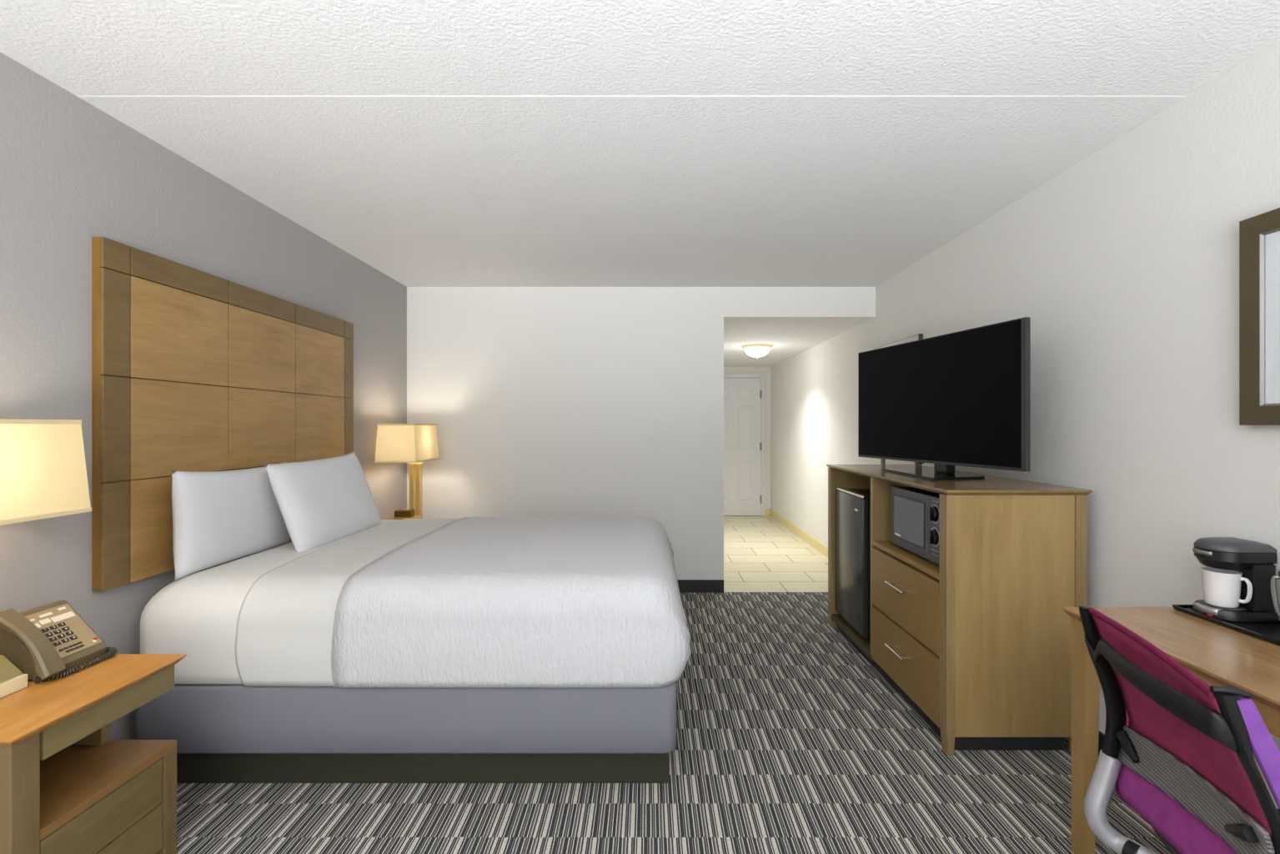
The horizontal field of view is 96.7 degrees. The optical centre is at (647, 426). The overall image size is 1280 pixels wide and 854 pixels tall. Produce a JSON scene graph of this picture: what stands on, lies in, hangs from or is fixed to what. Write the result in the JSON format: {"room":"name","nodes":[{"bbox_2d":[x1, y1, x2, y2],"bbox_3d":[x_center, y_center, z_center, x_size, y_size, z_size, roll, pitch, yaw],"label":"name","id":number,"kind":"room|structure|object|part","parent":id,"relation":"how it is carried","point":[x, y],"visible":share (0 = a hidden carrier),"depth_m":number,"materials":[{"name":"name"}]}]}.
{"room":"hotel room","nodes":[
{"label":"hotel room","id":0,"kind":"room"},
{"bbox_2d":[0,52,406,739],"bbox_3d":[-1.987,0.107,0.974,0.120,2.440,7.388,0,0,0],"label":"wall","id":1,"kind":"structure","parent":0,"point":[72,173],"depth_m":1.97,"materials":[{"name":"grey paint"}]},
{"bbox_2d":[91,236,353,591],"bbox_3d":[-1.907,-0.042,2.809,0.039,1.228,1.676,0,0,0],"label":"headboard","id":2,"kind":"object","parent":1,"relation":"attached to","point":[193,369],"visible":0.81,"depth_m":2.29,"materials":[{"name":"brown wood"}]},
{"bbox_3d":[-1.892,-0.605,2.022,0.010,0.103,0.103,0,0,0],"label":"border panel","id":3,"kind":"part","parent":2,"relation":"part of","materials":[{"name":"brown wood"}]},
{"bbox_3d":[-1.892,-0.364,2.022,0.010,0.370,0.103,0,0,0],"label":"border panel","id":4,"kind":"part","parent":2,"relation":"part of","materials":[{"name":"brown wood"}]},
{"bbox_3d":[-1.892,0.011,2.022,0.010,0.371,0.103,0,0,0],"label":"border panel","id":5,"kind":"part","parent":2,"relation":"part of","materials":[{"name":"brown wood"}]},
{"bbox_3d":[-1.892,0.386,2.022,0.010,0.372,0.103,0,0,0],"label":"border panel","id":6,"kind":"part","parent":2,"relation":"part of","materials":[{"name":"brown wood"}]},
{"bbox_3d":[-1.892,-0.605,2.317,0.010,0.103,0.479,0,0,0],"label":"border panel","id":7,"kind":"part","parent":2,"relation":"part of","materials":[{"name":"brown wood"}]},
{"bbox_3d":[-1.892,-0.364,2.317,0.010,0.370,0.479,0,0,0],"label":"panel","id":8,"kind":"part","parent":2,"relation":"part of","materials":[{"name":"brown wood"}]},
{"bbox_3d":[-1.892,0.011,2.317,0.010,0.371,0.479,0,0,0],"label":"panel","id":9,"kind":"part","parent":2,"relation":"part of","materials":[{"name":"brown wood"}]},
{"bbox_3d":[-1.892,0.386,2.317,0.010,0.372,0.479,0,0,0],"label":"panel","id":10,"kind":"part","parent":2,"relation":"part of","materials":[{"name":"brown wood"}]},
{"bbox_3d":[-1.892,-0.605,2.803,0.010,0.103,0.484,0,0,0],"label":"border panel","id":11,"kind":"part","parent":2,"relation":"part of","materials":[{"name":"brown wood"}]},
{"bbox_3d":[-1.892,-0.364,2.803,0.010,0.370,0.484,0,0,0],"label":"panel","id":12,"kind":"part","parent":2,"relation":"part of","materials":[{"name":"brown wood"}]},
{"bbox_3d":[-1.892,0.011,2.803,0.010,0.371,0.484,0,0,0],"label":"panel","id":13,"kind":"part","parent":2,"relation":"part of","materials":[{"name":"brown wood"}]},
{"bbox_3d":[-1.892,-0.364,3.292,0.010,0.370,0.486,0,0,0],"label":"panel","id":14,"kind":"part","parent":2,"relation":"part of","materials":[{"name":"brown wood"}]},
{"bbox_3d":[-1.892,0.011,3.292,0.010,0.371,0.486,0,0,0],"label":"panel","id":15,"kind":"part","parent":2,"relation":"part of","materials":[{"name":"brown wood"}]},
{"bbox_3d":[-1.892,-0.605,3.292,0.010,0.103,0.486,0,0,0],"label":"border panel","id":16,"kind":"part","parent":2,"relation":"part of","materials":[{"name":"brown wood"}]},
{"bbox_3d":[-1.892,-0.605,3.593,0.010,0.103,0.108,0,0,0],"label":"border panel","id":17,"kind":"part","parent":2,"relation":"part of","materials":[{"name":"brown wood"}]},
{"bbox_3d":[-1.892,-0.364,3.593,0.010,0.370,0.108,0,0,0],"label":"border panel","id":18,"kind":"part","parent":2,"relation":"part of","materials":[{"name":"brown wood"}]},
{"bbox_3d":[-1.892,0.011,3.593,0.010,0.371,0.108,0,0,0],"label":"border panel","id":19,"kind":"part","parent":2,"relation":"part of","materials":[{"name":"brown wood"}]},
{"bbox_2d":[0,0,1279,286],"bbox_3d":[-0.053,-1.163,0.974,3.987,0.100,7.388,0,0,0],"label":"ceiling","id":20,"kind":"structure","parent":0,"point":[323,165],"depth_m":2.00,"materials":[{"name":"white paint"}]},
{"bbox_2d":[76,95,1187,99],"bbox_3d":[-0.053,-1.113,1.927,3.747,0.002,0.028,0,0,0],"label":"seam","id":21,"kind":"structure","parent":20,"relation":"attached to","point":[79,97],"depth_m":1.92,"materials":[{"name":"white paint"}]},
{"bbox_2d":[311,231,964,232],"bbox_3d":[-0.053,-1.113,3.262,3.747,0.002,0.010,0,0,0],"label":"seam","id":22,"kind":"structure","parent":20,"relation":"attached to","point":[312,232],"depth_m":3.26,"materials":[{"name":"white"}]},
{"bbox_2d":[406,286,875,579],"bbox_3d":[-0.053,0.107,4.608,3.747,2.440,0.120,0,0,0],"label":"wall","id":23,"kind":"structure","parent":0,"point":[542,401],"depth_m":4.55,"materials":[{"name":"white paint"}]},
{"bbox_2d":[677,579,723,592],"bbox_3d":[-0.660,1.277,4.542,2.534,0.100,0.012,0,0,0],"label":"baseboard","id":24,"kind":"structure","parent":23,"relation":"attached to","point":[685,585],"depth_m":4.54,"materials":[{"name":"black plastic"}]},
{"bbox_2d":[176,515,1172,853],"bbox_3d":[-0.053,1.377,2.915,3.987,0.101,11.270,0,0,0],"label":"floor","id":25,"kind":"structure","parent":0,"point":[790,740],"depth_m":2.07,"materials":[{"name":"carpet"}]},
{"bbox_2d":[0,653,186,853],"bbox_3d":[-1.671,1.017,1.521,0.482,0.620,0.488,0,0,0],"label":"nightstand","id":26,"kind":"object","parent":25,"relation":"on","point":[67,787],"visible":0.98,"depth_m":1.54,"materials":[{"name":"brown wood"}]},
{"bbox_2d":[0,654,27,697],"bbox_3d":[-1.740,0.661,1.504,0.119,0.089,0.077,0,0,0],"label":"clock radio","id":27,"kind":"object","parent":26,"relation":"on","point":[12,680],"visible":1,"depth_m":1.52,"materials":[{"name":"beige plastic"}]},
{"bbox_3d":[-1.743,0.644,1.505,0.104,0.053,0.070,0,0,0],"label":"sloped lid","id":28,"kind":"part","parent":27,"relation":"part of","materials":[{"name":"beige plastic"}]},
{"bbox_3d":[-1.675,1.028,1.328,0.445,0.597,0.062,0,0,0],"label":"leg","id":29,"kind":"part","parent":26,"relation":"part of","materials":[{"name":"brown wood"}]},
{"bbox_2d":[0,418,91,525],"bbox_3d":[-1.755,0.344,1.405,0.273,0.724,0.503,0,0,0],"label":"table lamp","id":30,"kind":"object","parent":26,"relation":"on","point":[43,470],"visible":1,"depth_m":1.53,"materials":[{"name":"beige fabric"}]},
{"bbox_3d":[-1.755,-0.012,1.405,0.243,0.012,0.473,0,0,0],"label":"shade trim","id":31,"kind":"part","parent":30,"relation":"part of","materials":[{"name":"white fabric"}]},
{"bbox_3d":[-1.755,0.242,1.405,0.273,0.012,0.503,0,0,0],"label":"shade trim","id":32,"kind":"part","parent":30,"relation":"part of","materials":[{"name":"white fabric"}]},
{"bbox_2d":[0,600,117,682],"bbox_3d":[-1.738,0.609,1.659,0.214,0.194,0.224,0,0,0],"label":"telephone","id":33,"kind":"object","parent":26,"relation":"on","point":[48,641],"visible":1,"depth_m":1.63,"materials":[{"name":"beige plastic"}]},
{"bbox_3d":[-1.728,0.603,1.677,0.108,0.120,0.135,0,0,0],"label":"plate","id":34,"kind":"part","parent":33,"relation":"part of","materials":[{"name":"beige plastic"}]},
{"bbox_3d":[-1.661,0.695,1.662,0.062,0.022,0.218,0,0,0],"label":"coiled cord","id":35,"kind":"part","parent":33,"relation":"part of","materials":[{"name":"black plastic"}]},
{"bbox_3d":[-1.468,1.062,1.535,0.024,0.131,0.344,0,0,0],"label":"drawer","id":36,"kind":"part","parent":26,"relation":"part of","materials":[{"name":"brown wood"}]},
{"bbox_2d":[40,739,176,840],"bbox_3d":[-1.675,0.979,1.558,0.445,0.024,0.395,0,0,0],"label":"shelf","id":37,"kind":"object","parent":26,"relation":"attached to","point":[81,776],"depth_m":1.59,"materials":[{"name":"brown wood"}]},
{"bbox_3d":[-1.468,1.198,1.535,0.024,0.134,0.344,0,0,0],"label":"drawer","id":38,"kind":"part","parent":26,"relation":"part of","materials":[{"name":"brown wood"}]},
{"bbox_3d":[-1.675,1.159,1.732,0.445,0.335,0.045,0,0,0],"label":"leg","id":39,"kind":"part","parent":26,"relation":"part of","materials":[{"name":"brown wood"}]},
{"bbox_2d":[134,519,676,783],"bbox_3d":[-0.885,0.940,2.810,1.980,0.774,1.546,0,0,0],"label":"bed","id":40,"kind":"object","parent":25,"relation":"on","point":[225,730],"visible":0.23,"depth_m":2.04,"materials":[{"name":"grey fabric"}]},
{"bbox_2d":[171,461,290,580],"bbox_3d":[-1.788,0.377,2.487,0.132,0.420,0.721,0,0,-3],"label":"pillow","id":41,"kind":"object","parent":40,"relation":"on","point":[219,518],"visible":0.86,"depth_m":2.31,"materials":[{"name":"white fabric"}]},
{"bbox_3d":[-0.895,0.743,2.810,1.960,0.380,1.546,0,0,0],"label":"mattress","id":42,"kind":"part","parent":40,"relation":"part of","materials":[{"name":"white fabric"}]},
{"bbox_2d":[264,451,381,552],"bbox_3d":[-1.611,0.364,2.890,0.209,0.445,0.757,0,0,3],"label":"pillow","id":43,"kind":"object","parent":40,"relation":"on","point":[323,501],"visible":0.96,"depth_m":2.74,"materials":[{"name":"white fabric"}]},
{"bbox_2d":[235,518,458,686],"bbox_3d":[-1.269,0.739,2.810,0.418,0.384,1.565,0,0,0],"label":"sheet","id":44,"kind":"object","parent":40,"relation":"on","point":[284,629],"visible":0.62,"depth_m":2.04,"materials":[{"name":"white fabric"}]},
{"bbox_2d":[331,517,691,687],"bbox_3d":[-0.485,0.737,2.810,1.292,0.393,1.579,0,0,0],"label":"coverlet","id":45,"kind":"object","parent":40,"relation":"on","point":[467,602],"visible":1,"depth_m":2.03,"materials":[{"name":"white fabric"}]},
{"bbox_2d":[826,464,1092,755],"bbox_3d":[1.469,0.791,3.038,0.616,1.072,1.529,0,0,0],"label":"dresser","id":46,"kind":"object","parent":25,"relation":"on","point":[977,642],"visible":0.94,"depth_m":2.29,"materials":[{"name":"brown wood"}]},
{"bbox_3d":[1.218,0.802,3.768,0.036,1.049,0.045,0,0,0],"label":"leg","id":47,"kind":"part","parent":46,"relation":"part of","materials":[{"name":"brown wood"}]},
{"bbox_2d":[835,486,870,640],"bbox_3d":[1.460,0.816,3.475,0.480,0.837,0.480,0,0,0],"label":"refrigerator","id":48,"kind":"object","parent":46,"relation":"on","point":[852,505],"visible":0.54,"depth_m":3.40,"materials":[{"name":"black plastic"}]},
{"bbox_3d":[1.243,0.404,3.475,0.038,0.014,0.476,0,0,0],"label":"trim","id":49,"kind":"part","parent":48,"relation":"part of","materials":[{"name":"silver metal"}]},
{"bbox_3d":[1.478,0.765,3.772,0.482,0.974,0.024,0,0,0],"label":"panel","id":50,"kind":"part","parent":46,"relation":"part of","materials":[{"name":"brown wood"}]},
{"bbox_3d":[1.179,1.071,2.695,0.038,0.010,0.190,0,0,0],"label":"handle","id":51,"kind":"part","parent":46,"relation":"part of","materials":[{"name":"silver metal"}]},
{"bbox_3d":[1.179,0.764,2.695,0.038,0.010,0.190,0,0,0],"label":"handle","id":52,"kind":"part","parent":46,"relation":"part of","materials":[{"name":"silver metal"}]},
{"bbox_2d":[880,458,922,467],"bbox_3d":[1.570,0.175,3.529,0.358,0.159,0.035,0,0,-27],"label":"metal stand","id":53,"kind":"object","parent":46,"relation":"on","point":[882,460],"visible":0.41,"depth_m":3.44,"materials":[{"name":"grey metal"}]},
{"bbox_3d":[1.425,0.175,3.450,0.022,0.159,0.020,0,0,0],"label":"post","id":54,"kind":"part","parent":53,"relation":"part of","materials":[{"name":"grey metal"}]},
{"bbox_3d":[1.710,0.175,3.600,0.040,0.159,0.020,0,0,0],"label":"post","id":55,"kind":"part","parent":53,"relation":"part of","materials":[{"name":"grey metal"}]},
{"bbox_3d":[1.209,1.101,2.696,0.022,0.281,0.703,0,0,0],"label":"drawer","id":56,"kind":"part","parent":46,"relation":"part of","materials":[{"name":"brown wood"}]},
{"bbox_3d":[1.209,0.799,2.696,0.022,0.300,0.703,0,0,0],"label":"drawer","id":57,"kind":"part","parent":46,"relation":"part of","materials":[{"name":"brown wood"}]},
{"bbox_2d":[872,540,939,580],"bbox_3d":[1.474,0.625,2.696,0.540,0.024,0.707,0,0,0],"label":"shelf","id":58,"kind":"object","parent":46,"relation":"attached to","point":[922,566],"depth_m":2.67,"materials":[{"name":"brown wood"}]},
{"bbox_2d":[891,486,939,565],"bbox_3d":[1.413,0.461,2.660,0.374,0.304,0.530,0,0,0],"label":"microwave","id":59,"kind":"object","parent":46,"relation":"on","point":[915,511],"visible":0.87,"depth_m":2.65,"materials":[{"name":"black plastic"}]},
{"bbox_3d":[1.256,0.453,2.462,0.013,0.288,0.133,0,0,0],"label":"control panel","id":60,"kind":"part","parent":59,"relation":"part of","materials":[{"name":"grey plastic"}]},
{"bbox_2d":[858,316,1030,480],"bbox_3d":[1.487,-0.103,2.985,0.336,0.714,1.179,0,0,0],"label":"television","id":61,"kind":"object","parent":46,"relation":"on","point":[962,398],"visible":1,"depth_m":2.80,"materials":[{"name":"black plastic"}]},
{"bbox_3d":[1.495,0.248,2.983,0.320,0.012,0.634,0,0,0],"label":"plate","id":62,"kind":"part","parent":61,"relation":"part of","materials":[{"name":"black plastic"}]},
{"bbox_3d":[1.218,0.802,2.313,0.036,1.049,0.056,0,0,0],"label":"leg","id":63,"kind":"part","parent":46,"relation":"part of","materials":[{"name":"brown wood"}]},
{"bbox_3d":[1.478,0.765,2.303,0.482,0.974,0.024,0,0,0],"label":"panel","id":64,"kind":"part","parent":46,"relation":"part of","materials":[{"name":"brown wood"}]},
{"bbox_3d":[1.742,0.802,2.313,0.045,1.049,0.056,0,0,0],"label":"leg","id":65,"kind":"part","parent":46,"relation":"part of","materials":[{"name":"brown wood"}]},
{"bbox_2d":[1060,607,1279,853],"bbox_3d":[1.561,0.950,1.050,0.508,0.755,1.500,0,0,0],"label":"desk","id":66,"kind":"object","parent":25,"relation":"on","point":[1220,655],"visible":0.39,"depth_m":1.62,"materials":[{"name":"brown wood"}]},
{"bbox_3d":[1.347,0.961,1.748,0.048,0.732,0.060,0,0,0],"label":"leg","id":67,"kind":"part","parent":66,"relation":"part of","materials":[{"name":"brown wood"}]},
{"bbox_2d":[1171,604,1279,646],"bbox_3d":[1.724,0.564,1.469,0.176,0.014,0.618,0,0,0],"label":"serving tray","id":68,"kind":"object","parent":66,"relation":"on","point":[1267,631],"visible":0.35,"depth_m":1.61,"materials":[{"name":"black plastic"}]},
{"bbox_2d":[1192,537,1278,622],"bbox_3d":[1.727,0.451,1.695,0.162,0.228,0.128,0,0,0],"label":"coffee maker","id":69,"kind":"object","parent":68,"relation":"on","point":[1256,560],"visible":0.91,"depth_m":1.64,"materials":[{"name":"black plastic"}]},
{"bbox_3d":[1.712,0.533,1.695,0.100,0.004,0.100,0,0,0],"label":"drip plate","id":70,"kind":"part","parent":69,"relation":"part of","materials":[{"name":"silver metal"}]},
{"bbox_2d":[1200,567,1252,607],"bbox_3d":[1.702,0.479,1.682,0.087,0.101,0.101,0,0,0],"label":"mug","id":71,"kind":"object","parent":69,"relation":"on","point":[1221,588],"visible":0.94,"depth_m":1.66,"materials":[{"name":"white ceramic"}]},
{"bbox_3d":[1.727,0.476,1.646,0.013,0.076,0.030,0,0,-30],"label":"handle","id":72,"kind":"part","parent":71,"relation":"part of","materials":[{"name":"white ceramic"}]},
{"bbox_3d":[1.728,0.350,1.695,0.156,0.026,0.124,0,0,0],"label":"lid","id":73,"kind":"part","parent":69,"relation":"part of","materials":[{"name":"grey plastic"}]},
{"bbox_2d":[1270,570,1279,617],"bbox_3d":[1.738,0.472,1.500,0.104,0.187,0.104,0,0,0],"label":"mug","id":74,"kind":"object","parent":68,"relation":"on","point":[1273,590],"visible":1,"depth_m":1.54,"materials":[{"name":"white ceramic"}]},
{"bbox_2d":[1078,605,1279,853],"bbox_3d":[1.249,0.872,1.114,0.687,0.909,0.555,0,0,0],"label":"office chair","id":75,"kind":"object","parent":25,"relation":"on","point":[1178,748],"visible":1,"depth_m":1.12,"materials":[{"name":"fabric"}]},
{"bbox_3d":[1.335,0.895,1.090,0.470,0.080,0.450,0,0,10],"label":"seat","id":76,"kind":"part","parent":75,"relation":"part of","materials":[{"name":"fabric"}]},
{"bbox_3d":[-1.671,1.017,4.101,0.482,0.620,0.488,0,0,0],"label":"nightstand","id":77,"kind":"object","parent":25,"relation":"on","visible":0},
{"bbox_2d":[374,423,439,519],"bbox_3d":[-1.715,0.344,4.080,0.273,0.724,0.503,0,0,-3],"label":"table lamp","id":78,"kind":"object","parent":77,"relation":"on","point":[412,444],"visible":0.92,"depth_m":3.89,"materials":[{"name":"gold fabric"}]},
{"bbox_3d":[-1.715,0.115,4.080,0.270,0.266,0.500,0,0,-3],"label":"lamp shade","id":79,"kind":"part","parent":78,"relation":"part of","materials":[{"name":"white fabric"}]},
{"bbox_3d":[-1.715,0.242,4.080,0.273,0.012,0.503,0,0,-3],"label":"shade trim","id":80,"kind":"part","parent":78,"relation":"part of","materials":[{"name":"white fabric"}]},
{"bbox_3d":[-1.715,-0.012,4.080,0.243,0.012,0.473,0,0,-3],"label":"shade trim","id":81,"kind":"part","parent":78,"relation":"part of","materials":[{"name":"white fabric"}]},
{"bbox_2d":[723,366,770,508],"bbox_3d":[1.214,0.107,8.490,1.213,2.440,0.120,0,0,0],"label":"wall","id":82,"kind":"structure","parent":0,"point":[766,370],"depth_m":8.43,"materials":[{"name":"white paint"}]},
{"bbox_2d":[723,377,761,515],"bbox_3d":[1.268,0.305,8.402,0.817,2.027,0.053,0,0,0],"label":"door","id":83,"kind":"structure","parent":82,"relation":"in","point":[742,444],"depth_m":8.39,"materials":[{"name":"white paint"}]},
{"bbox_3d":[1.091,-0.483,8.390,0.222,0.180,0.011,0,0,0],"label":"panel","id":84,"kind":"part","parent":83,"relation":"part of","materials":[{"name":"white paint"}]},
{"bbox_3d":[1.091,0.027,8.390,0.222,0.640,0.011,0,0,0],"label":"panel","id":85,"kind":"part","parent":83,"relation":"part of","materials":[{"name":"white paint"}]},
{"bbox_3d":[1.091,0.817,8.390,0.222,0.620,0.011,0,0,0],"label":"panel","id":86,"kind":"part","parent":83,"relation":"part of","materials":[{"name":"white paint"}]},
{"bbox_3d":[1.434,-0.483,8.390,0.222,0.180,0.011,0,0,0],"label":"panel","id":87,"kind":"part","parent":83,"relation":"part of","materials":[{"name":"white paint"}]},
{"bbox_3d":[1.434,0.027,8.390,0.222,0.640,0.011,0,0,0],"label":"panel","id":88,"kind":"part","parent":83,"relation":"part of","materials":[{"name":"white paint"}]},
{"bbox_3d":[1.434,0.817,8.390,0.222,0.620,0.011,0,0,0],"label":"panel","id":89,"kind":"part","parent":83,"relation":"part of","materials":[{"name":"white paint"}]},
{"bbox_2d":[723,373,765,516],"bbox_3d":[1.262,0.274,8.419,0.945,2.104,0.022,0,0,0],"label":"door frame","id":90,"kind":"structure","parent":82,"relation":"attached to","point":[762,376],"depth_m":8.41,"materials":[{"name":"white paint"}]},
{"bbox_2d":[723,319,869,366],"bbox_3d":[1.214,-0.923,6.549,1.213,0.100,3.762,0,0,0],"label":"ceiling","id":91,"kind":"structure","parent":0,"point":[789,338],"depth_m":5.54,"materials":[{"name":"white paint"}]},
{"bbox_2d":[741,343,773,358],"bbox_3d":[1.190,-0.804,6.200,0.336,0.138,0.336,0,0,0],"label":"ceiling light","id":92,"kind":"object","parent":91,"relation":"attached to","point":[756,350],"visible":1,"depth_m":6.10,"materials":[{"name":"white glass"}]},
{"bbox_2d":[770,40,1279,808],"bbox_3d":[1.880,0.107,2.915,0.120,2.440,11.270,0,0,0],"label":"wall","id":93,"kind":"structure","parent":0,"point":[1123,265],"depth_m":2.16,"materials":[{"name":"white paint"}]},
{"bbox_2d":[765,508,1104,756],"bbox_3d":[1.778,1.274,2.915,0.085,0.105,11.030,0,0,0],"label":"baseboard","id":94,"kind":"structure","parent":93,"relation":"attached to","point":[818,545],"depth_m":6.51,"materials":[{"name":"beige tile"}]},
{"bbox_2d":[1239,207,1279,425],"bbox_3d":[1.804,-0.311,1.336,0.029,0.616,0.772,0,0,0],"label":"framed picture","id":95,"kind":"object","parent":93,"relation":"attached to","point":[1259,235],"visible":1,"depth_m":1.67,"materials":[{"name":"brown wood"}]},
{"bbox_2d":[1265,230,1279,403],"bbox_3d":[1.805,-0.311,1.336,0.006,0.504,0.660,0,0,0],"label":"print","id":96,"kind":"object","parent":95,"relation":"attached to","point":[1272,238],"depth_m":1.64}
]}

